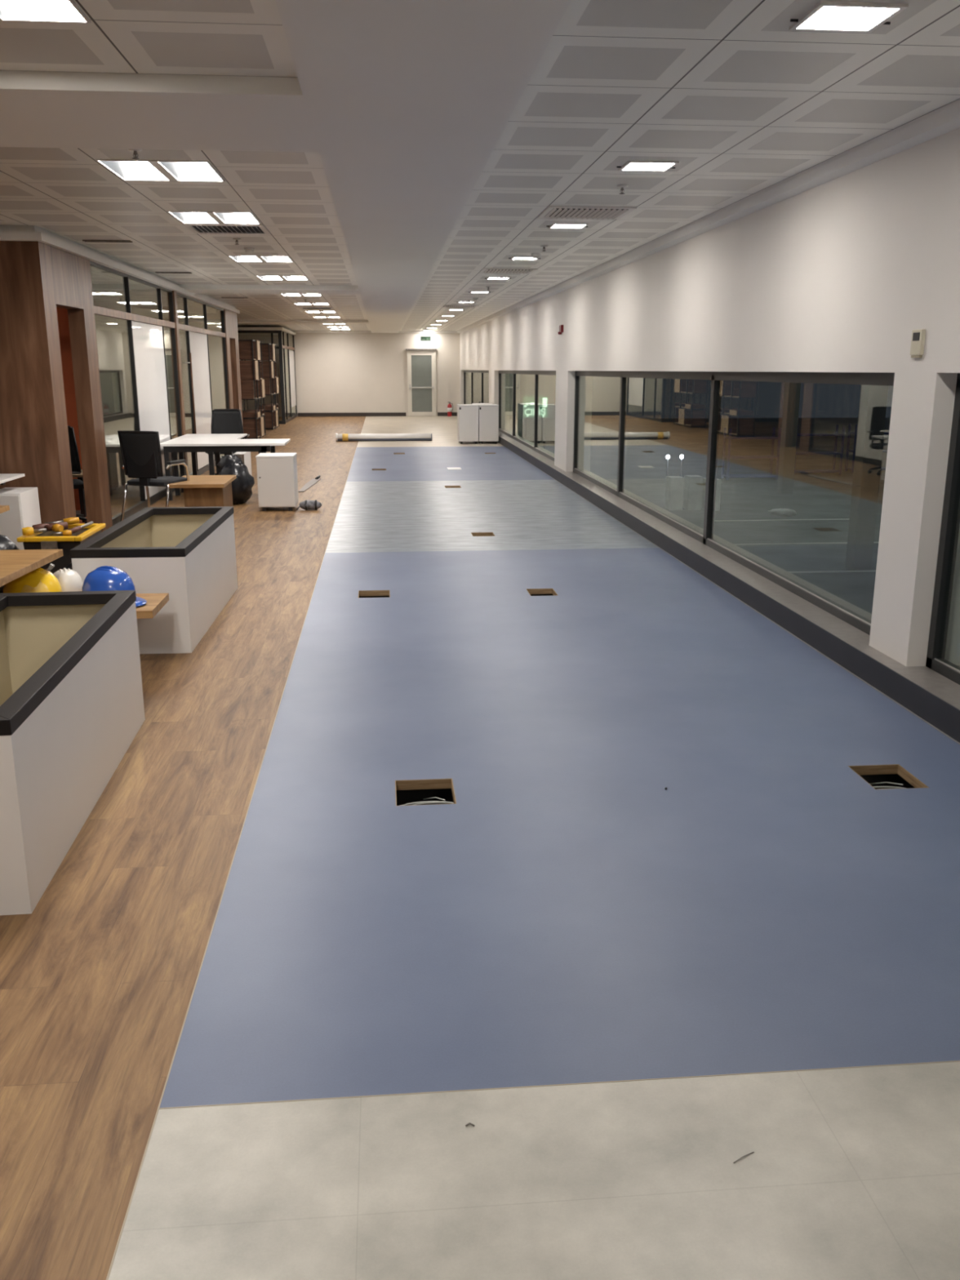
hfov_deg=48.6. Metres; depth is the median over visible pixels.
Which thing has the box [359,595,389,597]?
tray
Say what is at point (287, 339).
window
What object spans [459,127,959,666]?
wall
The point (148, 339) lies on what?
window blind
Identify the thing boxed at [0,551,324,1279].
floor
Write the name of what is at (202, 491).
table
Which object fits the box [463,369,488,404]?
window
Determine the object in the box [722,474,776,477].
shelf
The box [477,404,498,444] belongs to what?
storage cabinet
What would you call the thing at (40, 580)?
hard hat
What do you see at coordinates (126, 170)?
light
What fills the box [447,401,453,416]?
fire extinguisher
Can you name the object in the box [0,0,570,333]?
ceiling
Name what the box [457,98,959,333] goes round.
trim
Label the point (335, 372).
wall
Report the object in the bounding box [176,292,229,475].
window
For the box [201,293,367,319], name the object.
ceiling
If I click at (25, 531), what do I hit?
tool
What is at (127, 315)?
window frame
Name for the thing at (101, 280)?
trim
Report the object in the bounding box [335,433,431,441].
roll
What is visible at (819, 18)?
diffuser
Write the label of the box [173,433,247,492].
desk
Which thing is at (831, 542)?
painted line
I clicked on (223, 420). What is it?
office chair
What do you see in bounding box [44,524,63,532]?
tool
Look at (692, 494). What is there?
cabinet
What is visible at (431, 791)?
box
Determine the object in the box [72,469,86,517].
meeting table
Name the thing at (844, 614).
window
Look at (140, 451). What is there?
chair
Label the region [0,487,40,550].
base cabinet
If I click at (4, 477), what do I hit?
desk
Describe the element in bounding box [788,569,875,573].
painted line
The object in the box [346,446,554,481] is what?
floor
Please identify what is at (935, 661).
window
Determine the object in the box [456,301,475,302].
recessed light
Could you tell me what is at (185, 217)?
light
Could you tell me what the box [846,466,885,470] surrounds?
shelf
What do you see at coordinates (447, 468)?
access cover
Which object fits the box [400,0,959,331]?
ceiling
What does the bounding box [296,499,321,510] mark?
roll
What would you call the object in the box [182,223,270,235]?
ceiling vent
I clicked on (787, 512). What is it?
plastic wrap
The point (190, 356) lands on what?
door pull
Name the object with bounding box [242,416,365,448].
floor
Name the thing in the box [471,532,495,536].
box
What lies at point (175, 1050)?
trim
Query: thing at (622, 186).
sprinkler
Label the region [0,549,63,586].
table
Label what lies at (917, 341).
thermostat
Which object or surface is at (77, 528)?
tool
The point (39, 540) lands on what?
tool cart
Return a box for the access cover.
[447,467,461,469]
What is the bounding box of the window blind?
[131,320,173,498]
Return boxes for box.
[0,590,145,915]
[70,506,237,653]
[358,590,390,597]
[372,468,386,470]
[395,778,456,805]
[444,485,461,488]
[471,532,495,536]
[525,588,557,595]
[848,764,928,789]
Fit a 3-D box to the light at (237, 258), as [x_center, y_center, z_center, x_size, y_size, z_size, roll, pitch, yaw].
[-2.521,-4.453,12.252,0.666,0.116,0.710,-1,15,-5]
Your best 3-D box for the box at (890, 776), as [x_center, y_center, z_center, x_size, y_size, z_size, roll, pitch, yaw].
[1.794,0.698,4.702,0.480,0.200,0.520,-1,15,-5]
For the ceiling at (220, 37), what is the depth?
4.03 m
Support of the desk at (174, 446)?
on the floor at (276, 529)
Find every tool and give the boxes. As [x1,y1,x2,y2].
[22,527,46,535]
[31,521,68,531]
[44,517,79,524]
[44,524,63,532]
[51,529,71,536]
[70,520,93,533]
[298,475,320,492]
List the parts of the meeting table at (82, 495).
leg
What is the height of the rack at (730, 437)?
2.400 m
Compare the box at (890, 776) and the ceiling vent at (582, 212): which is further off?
the ceiling vent at (582, 212)
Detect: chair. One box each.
[67,425,87,523]
[117,430,190,520]
[204,408,249,475]
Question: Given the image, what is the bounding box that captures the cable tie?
[733,1151,754,1163]
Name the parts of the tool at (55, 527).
handle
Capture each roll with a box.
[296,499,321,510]
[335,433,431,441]
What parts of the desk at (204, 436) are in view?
leg, leg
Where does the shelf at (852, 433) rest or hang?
attached to the rack at (855, 433)
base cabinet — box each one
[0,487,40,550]
[255,453,298,511]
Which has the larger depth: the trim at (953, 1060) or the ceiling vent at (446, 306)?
the ceiling vent at (446, 306)
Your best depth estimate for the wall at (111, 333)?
15.79 m
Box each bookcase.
[238,339,266,439]
[255,343,279,430]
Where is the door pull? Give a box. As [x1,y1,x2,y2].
[184,352,196,434]
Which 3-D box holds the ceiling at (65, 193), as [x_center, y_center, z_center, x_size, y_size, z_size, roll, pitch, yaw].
[-5.200,-4.009,10.738,7.690,0.001,10.960,-1,15,-5]
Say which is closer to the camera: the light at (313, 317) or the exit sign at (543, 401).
the exit sign at (543, 401)
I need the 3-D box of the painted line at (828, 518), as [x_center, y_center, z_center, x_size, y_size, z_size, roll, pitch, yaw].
[10.947,-4.227,37.388,5.500,0.009,0.250,-1,15,-5]
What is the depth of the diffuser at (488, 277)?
14.94 m
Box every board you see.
[189,331,214,469]
[288,350,296,407]
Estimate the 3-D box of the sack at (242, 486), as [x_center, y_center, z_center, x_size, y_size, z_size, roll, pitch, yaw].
[-3.197,-2.089,13.892,0.487,0.659,0.511,-1,15,-5]
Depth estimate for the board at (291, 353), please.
36.40 m
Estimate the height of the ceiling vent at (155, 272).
0.013 m
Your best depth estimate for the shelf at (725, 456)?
50.42 m
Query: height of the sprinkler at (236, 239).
0.056 m
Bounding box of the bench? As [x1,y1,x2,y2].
[135,593,168,618]
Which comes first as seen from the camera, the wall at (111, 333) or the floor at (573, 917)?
the floor at (573, 917)
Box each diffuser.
[488,277,507,279]
[512,257,535,259]
[551,224,585,227]
[622,163,674,170]
[798,6,897,30]
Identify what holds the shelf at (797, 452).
attached to the rack at (836, 434)
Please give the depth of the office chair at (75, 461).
12.14 m
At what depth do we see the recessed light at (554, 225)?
9.33 m
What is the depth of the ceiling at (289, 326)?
33.02 m
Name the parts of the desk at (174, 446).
leg, leg, leg, leg, under frame, leg, leg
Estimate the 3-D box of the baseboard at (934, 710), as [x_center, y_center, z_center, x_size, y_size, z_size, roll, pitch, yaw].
[1.322,-2.804,18.168,0.480,0.455,42.200,-1,15,-5]
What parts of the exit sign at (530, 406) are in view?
panel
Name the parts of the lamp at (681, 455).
post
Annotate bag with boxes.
[0,534,19,592]
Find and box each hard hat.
[3,567,62,593]
[53,568,82,591]
[81,565,146,606]
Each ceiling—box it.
[0,0,297,77]
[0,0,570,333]
[0,146,357,285]
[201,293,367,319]
[237,323,370,330]
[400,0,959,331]
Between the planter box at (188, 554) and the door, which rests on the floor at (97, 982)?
the planter box at (188, 554)
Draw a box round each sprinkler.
[128,149,142,159]
[232,238,240,244]
[540,244,547,251]
[617,184,627,194]
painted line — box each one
[714,518,848,521]
[733,542,878,545]
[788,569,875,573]
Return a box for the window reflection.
[844,384,888,570]
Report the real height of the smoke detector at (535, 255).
0.052 m
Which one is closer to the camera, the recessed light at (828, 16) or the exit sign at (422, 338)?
the recessed light at (828, 16)
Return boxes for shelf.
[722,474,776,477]
[724,435,778,439]
[724,455,777,458]
[794,469,839,473]
[795,451,842,454]
[797,433,843,435]
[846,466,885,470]
[848,449,887,452]
[849,431,888,434]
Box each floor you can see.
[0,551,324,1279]
[75,452,223,528]
[108,1061,959,1279]
[150,448,355,553]
[160,547,959,1107]
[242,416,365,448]
[325,480,657,552]
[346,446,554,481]
[356,416,503,447]
[526,417,890,613]
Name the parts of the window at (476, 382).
pane, pane, pane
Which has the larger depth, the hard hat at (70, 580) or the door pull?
the door pull
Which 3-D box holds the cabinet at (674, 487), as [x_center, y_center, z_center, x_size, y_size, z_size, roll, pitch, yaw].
[7.357,-5.568,40.208,0.540,1.200,0.740,-1,15,-5]
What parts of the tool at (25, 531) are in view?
handle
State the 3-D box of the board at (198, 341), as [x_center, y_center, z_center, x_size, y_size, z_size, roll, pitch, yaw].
[-4.715,-4.074,18.030,0.012,2.185,1.790,-1,15,-5]
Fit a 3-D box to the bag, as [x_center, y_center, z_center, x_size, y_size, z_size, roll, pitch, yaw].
[-3.968,-0.608,8.337,0.734,0.526,0.505,-9,17,-30]
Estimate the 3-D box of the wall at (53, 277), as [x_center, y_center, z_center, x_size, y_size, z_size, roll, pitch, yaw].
[-4.071,-2.379,10.585,0.160,2.820,1.730,-1,15,-5]
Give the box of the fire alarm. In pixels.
[558,324,563,334]
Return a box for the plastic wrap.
[768,508,796,516]
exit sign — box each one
[420,336,431,341]
[524,396,534,439]
[538,396,547,448]
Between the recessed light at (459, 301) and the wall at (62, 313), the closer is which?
the wall at (62, 313)
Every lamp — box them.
[666,454,670,475]
[680,454,683,476]
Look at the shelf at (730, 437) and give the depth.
50.21 m
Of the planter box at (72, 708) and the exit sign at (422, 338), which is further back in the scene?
the exit sign at (422, 338)
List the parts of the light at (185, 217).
plate, plate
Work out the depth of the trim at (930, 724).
7.02 m
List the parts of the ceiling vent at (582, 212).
blade, blade, blade, blade, blade, blade, blade, blade, blade, blade, blade, blade, blade, blade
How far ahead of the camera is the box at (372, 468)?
18.68 m
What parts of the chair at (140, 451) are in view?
leg, leg, backrest, backrest frame, lumbar panel, seat, leg, armrest, leg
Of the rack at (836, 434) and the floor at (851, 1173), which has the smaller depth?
the floor at (851, 1173)
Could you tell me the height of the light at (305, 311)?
0.116 m
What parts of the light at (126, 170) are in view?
plate, plate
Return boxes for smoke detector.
[244,247,254,253]
[531,253,541,258]
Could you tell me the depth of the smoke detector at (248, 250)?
11.13 m
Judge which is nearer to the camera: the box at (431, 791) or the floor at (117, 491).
the box at (431, 791)
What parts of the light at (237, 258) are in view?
plate, plate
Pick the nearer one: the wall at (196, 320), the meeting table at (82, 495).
the meeting table at (82, 495)
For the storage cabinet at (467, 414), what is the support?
on the floor at (443, 429)
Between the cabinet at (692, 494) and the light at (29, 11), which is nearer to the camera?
the light at (29, 11)
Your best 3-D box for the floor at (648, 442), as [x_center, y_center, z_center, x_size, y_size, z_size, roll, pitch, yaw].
[31.960,-8.125,52.727,66.800,0.100,120.000,-1,15,-5]
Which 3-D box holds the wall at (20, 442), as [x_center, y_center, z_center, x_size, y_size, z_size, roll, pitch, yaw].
[-6.488,-2.122,9.591,4.840,2.820,0.120,-1,15,-5]
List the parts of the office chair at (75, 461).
backrest, backrest frame, seat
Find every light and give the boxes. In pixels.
[0,0,90,23]
[95,159,225,182]
[167,211,261,224]
[227,255,293,262]
[256,275,308,279]
[281,293,321,296]
[293,302,329,305]
[305,311,335,312]
[313,316,340,318]
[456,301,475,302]
[470,291,489,293]
[486,276,511,279]
[508,256,540,259]
[546,222,588,228]
[616,160,679,171]
[788,0,908,32]
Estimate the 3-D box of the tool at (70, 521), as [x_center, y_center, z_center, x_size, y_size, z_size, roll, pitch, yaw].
[-3.482,-0.987,8.852,0.273,0.060,0.060,-6,16,-22]
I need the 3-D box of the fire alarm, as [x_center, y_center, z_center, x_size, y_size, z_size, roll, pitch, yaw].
[1.247,-4.819,16.501,0.070,0.140,0.200,-1,15,-5]
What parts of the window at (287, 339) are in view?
pane, pane, pane, pane, pane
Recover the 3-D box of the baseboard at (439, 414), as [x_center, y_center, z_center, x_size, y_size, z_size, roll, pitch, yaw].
[-1.170,-8.169,38.423,0.720,0.130,0.015,-1,15,-5]
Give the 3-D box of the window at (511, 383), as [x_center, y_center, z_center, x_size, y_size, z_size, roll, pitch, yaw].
[0.940,-4.835,22.078,0.070,1.517,9.700,-1,15,-5]
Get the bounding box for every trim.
[0,225,239,313]
[106,448,356,1279]
[159,1060,959,1109]
[237,327,296,335]
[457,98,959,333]
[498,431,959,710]
[504,446,959,744]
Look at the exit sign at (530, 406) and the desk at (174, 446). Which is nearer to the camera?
the desk at (174, 446)
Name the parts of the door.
glass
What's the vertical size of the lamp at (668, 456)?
1.575 m
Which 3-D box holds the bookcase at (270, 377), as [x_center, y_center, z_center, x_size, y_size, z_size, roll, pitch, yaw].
[-6.150,-7.321,30.669,0.494,2.360,1.924,-1,15,-5]
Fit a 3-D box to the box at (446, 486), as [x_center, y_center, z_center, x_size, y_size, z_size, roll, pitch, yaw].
[-0.406,-2.197,15.929,0.480,0.200,0.550,-1,15,-5]
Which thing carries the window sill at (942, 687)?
attached to the wall at (838, 274)
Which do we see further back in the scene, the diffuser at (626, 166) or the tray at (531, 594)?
the tray at (531, 594)
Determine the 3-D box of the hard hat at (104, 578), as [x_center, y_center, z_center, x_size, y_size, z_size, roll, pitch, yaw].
[-2.108,-0.318,6.097,0.388,0.217,0.273,4,15,16]
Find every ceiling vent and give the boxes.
[82,240,132,242]
[155,271,191,273]
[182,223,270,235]
[221,297,248,297]
[299,306,333,310]
[443,305,478,307]
[479,267,537,274]
[537,205,636,219]
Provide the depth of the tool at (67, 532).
8.34 m
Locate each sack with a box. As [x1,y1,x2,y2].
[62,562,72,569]
[216,454,254,504]
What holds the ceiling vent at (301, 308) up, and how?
in the ceiling at (256, 306)
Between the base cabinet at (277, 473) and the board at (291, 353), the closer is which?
the base cabinet at (277, 473)
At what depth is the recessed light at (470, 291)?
17.71 m
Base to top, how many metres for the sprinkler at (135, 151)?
0.056 m
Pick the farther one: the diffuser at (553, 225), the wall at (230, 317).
the wall at (230, 317)
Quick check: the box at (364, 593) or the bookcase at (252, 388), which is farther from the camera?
the bookcase at (252, 388)
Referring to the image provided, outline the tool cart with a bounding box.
[17,523,106,573]
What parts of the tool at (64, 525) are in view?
handle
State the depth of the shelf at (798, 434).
52.47 m
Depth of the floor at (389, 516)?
12.50 m
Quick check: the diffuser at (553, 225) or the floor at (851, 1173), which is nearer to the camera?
the floor at (851, 1173)
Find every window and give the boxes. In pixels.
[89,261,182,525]
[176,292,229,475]
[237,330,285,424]
[281,330,297,423]
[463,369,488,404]
[498,370,555,461]
[573,370,894,635]
[925,373,959,684]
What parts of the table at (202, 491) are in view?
panel, panel, panel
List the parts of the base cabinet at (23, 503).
door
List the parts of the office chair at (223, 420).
backrest, backrest frame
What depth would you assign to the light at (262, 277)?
15.22 m
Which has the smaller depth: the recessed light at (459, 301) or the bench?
the bench
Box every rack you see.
[720,426,781,479]
[794,424,845,474]
[844,423,888,472]
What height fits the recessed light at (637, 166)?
0.010 m
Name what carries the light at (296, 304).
attached to the ceiling at (256, 306)
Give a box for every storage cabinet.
[457,404,479,444]
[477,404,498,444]
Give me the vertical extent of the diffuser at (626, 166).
0.005 m
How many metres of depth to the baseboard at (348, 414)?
38.13 m
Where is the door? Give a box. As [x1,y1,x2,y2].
[405,348,436,416]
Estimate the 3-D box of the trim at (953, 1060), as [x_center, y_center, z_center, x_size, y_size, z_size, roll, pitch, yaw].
[0.862,1.103,2.728,3.298,0.001,0.003,-1,15,-5]
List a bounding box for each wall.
[0,240,48,523]
[19,240,112,532]
[56,306,82,510]
[92,290,173,484]
[162,290,188,476]
[177,313,222,434]
[216,309,243,425]
[238,331,460,416]
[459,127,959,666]
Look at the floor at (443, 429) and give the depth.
30.10 m
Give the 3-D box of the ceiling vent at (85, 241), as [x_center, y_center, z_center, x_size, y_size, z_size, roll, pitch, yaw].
[-3.675,-3.936,10.484,0.460,0.013,0.090,-1,15,-5]
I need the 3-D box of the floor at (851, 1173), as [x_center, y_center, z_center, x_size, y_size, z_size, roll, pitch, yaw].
[1.337,1.755,0.204,3.780,0.001,5.280,-1,15,-5]
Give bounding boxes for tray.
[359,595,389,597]
[530,593,553,595]
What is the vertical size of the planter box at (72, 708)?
0.675 m
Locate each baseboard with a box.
[297,412,405,416]
[437,412,457,416]
[497,436,959,742]
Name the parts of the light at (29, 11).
plate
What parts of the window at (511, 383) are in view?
pane, pane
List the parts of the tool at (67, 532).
handle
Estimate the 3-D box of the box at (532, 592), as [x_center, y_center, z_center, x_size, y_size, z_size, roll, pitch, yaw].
[0.495,-0.286,8.517,0.460,0.200,0.520,-1,15,-5]
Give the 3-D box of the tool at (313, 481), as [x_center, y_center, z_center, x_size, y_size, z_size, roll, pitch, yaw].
[-2.589,-2.384,16.150,0.133,0.054,1.910,0,14,-1]
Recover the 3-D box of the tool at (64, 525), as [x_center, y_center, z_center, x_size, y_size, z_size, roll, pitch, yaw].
[-3.471,-0.912,8.582,0.266,0.070,0.070,-12,18,-38]
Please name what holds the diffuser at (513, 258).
attached to the recessed light at (513, 257)
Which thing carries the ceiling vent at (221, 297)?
in the ceiling at (256, 306)
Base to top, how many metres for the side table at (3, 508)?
0.660 m
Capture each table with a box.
[0,505,9,513]
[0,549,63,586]
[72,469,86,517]
[167,475,236,506]
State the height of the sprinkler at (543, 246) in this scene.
0.056 m
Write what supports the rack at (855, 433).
on the floor at (648, 442)
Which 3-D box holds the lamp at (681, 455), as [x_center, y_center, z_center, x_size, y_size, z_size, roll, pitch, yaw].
[8.626,-7.157,45.619,0.170,1.575,0.170,-1,15,-5]
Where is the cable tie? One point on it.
(752, 1152)
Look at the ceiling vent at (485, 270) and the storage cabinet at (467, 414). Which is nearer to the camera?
the ceiling vent at (485, 270)
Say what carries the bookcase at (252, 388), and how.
on the floor at (304, 432)
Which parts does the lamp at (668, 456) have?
post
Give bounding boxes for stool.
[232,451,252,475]
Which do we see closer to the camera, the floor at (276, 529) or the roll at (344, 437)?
the floor at (276, 529)
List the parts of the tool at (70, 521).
handle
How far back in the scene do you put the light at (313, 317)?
27.29 m
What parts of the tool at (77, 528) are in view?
handle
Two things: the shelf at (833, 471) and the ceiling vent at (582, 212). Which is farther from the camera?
the shelf at (833, 471)
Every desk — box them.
[0,473,24,484]
[160,438,290,500]
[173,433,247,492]
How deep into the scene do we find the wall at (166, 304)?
15.85 m
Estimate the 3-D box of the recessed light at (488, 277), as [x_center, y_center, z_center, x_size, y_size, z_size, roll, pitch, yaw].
[0.257,-5.090,14.949,0.370,0.010,0.290,-1,15,-5]
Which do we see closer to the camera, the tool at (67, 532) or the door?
the tool at (67, 532)
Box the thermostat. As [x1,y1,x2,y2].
[910,328,925,357]
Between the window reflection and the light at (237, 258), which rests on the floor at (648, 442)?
the window reflection
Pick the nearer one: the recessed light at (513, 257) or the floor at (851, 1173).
the floor at (851, 1173)
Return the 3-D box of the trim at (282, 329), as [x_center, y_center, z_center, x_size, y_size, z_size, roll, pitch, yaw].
[-8.741,-10.038,34.548,5.050,0.085,5.200,-1,15,-5]

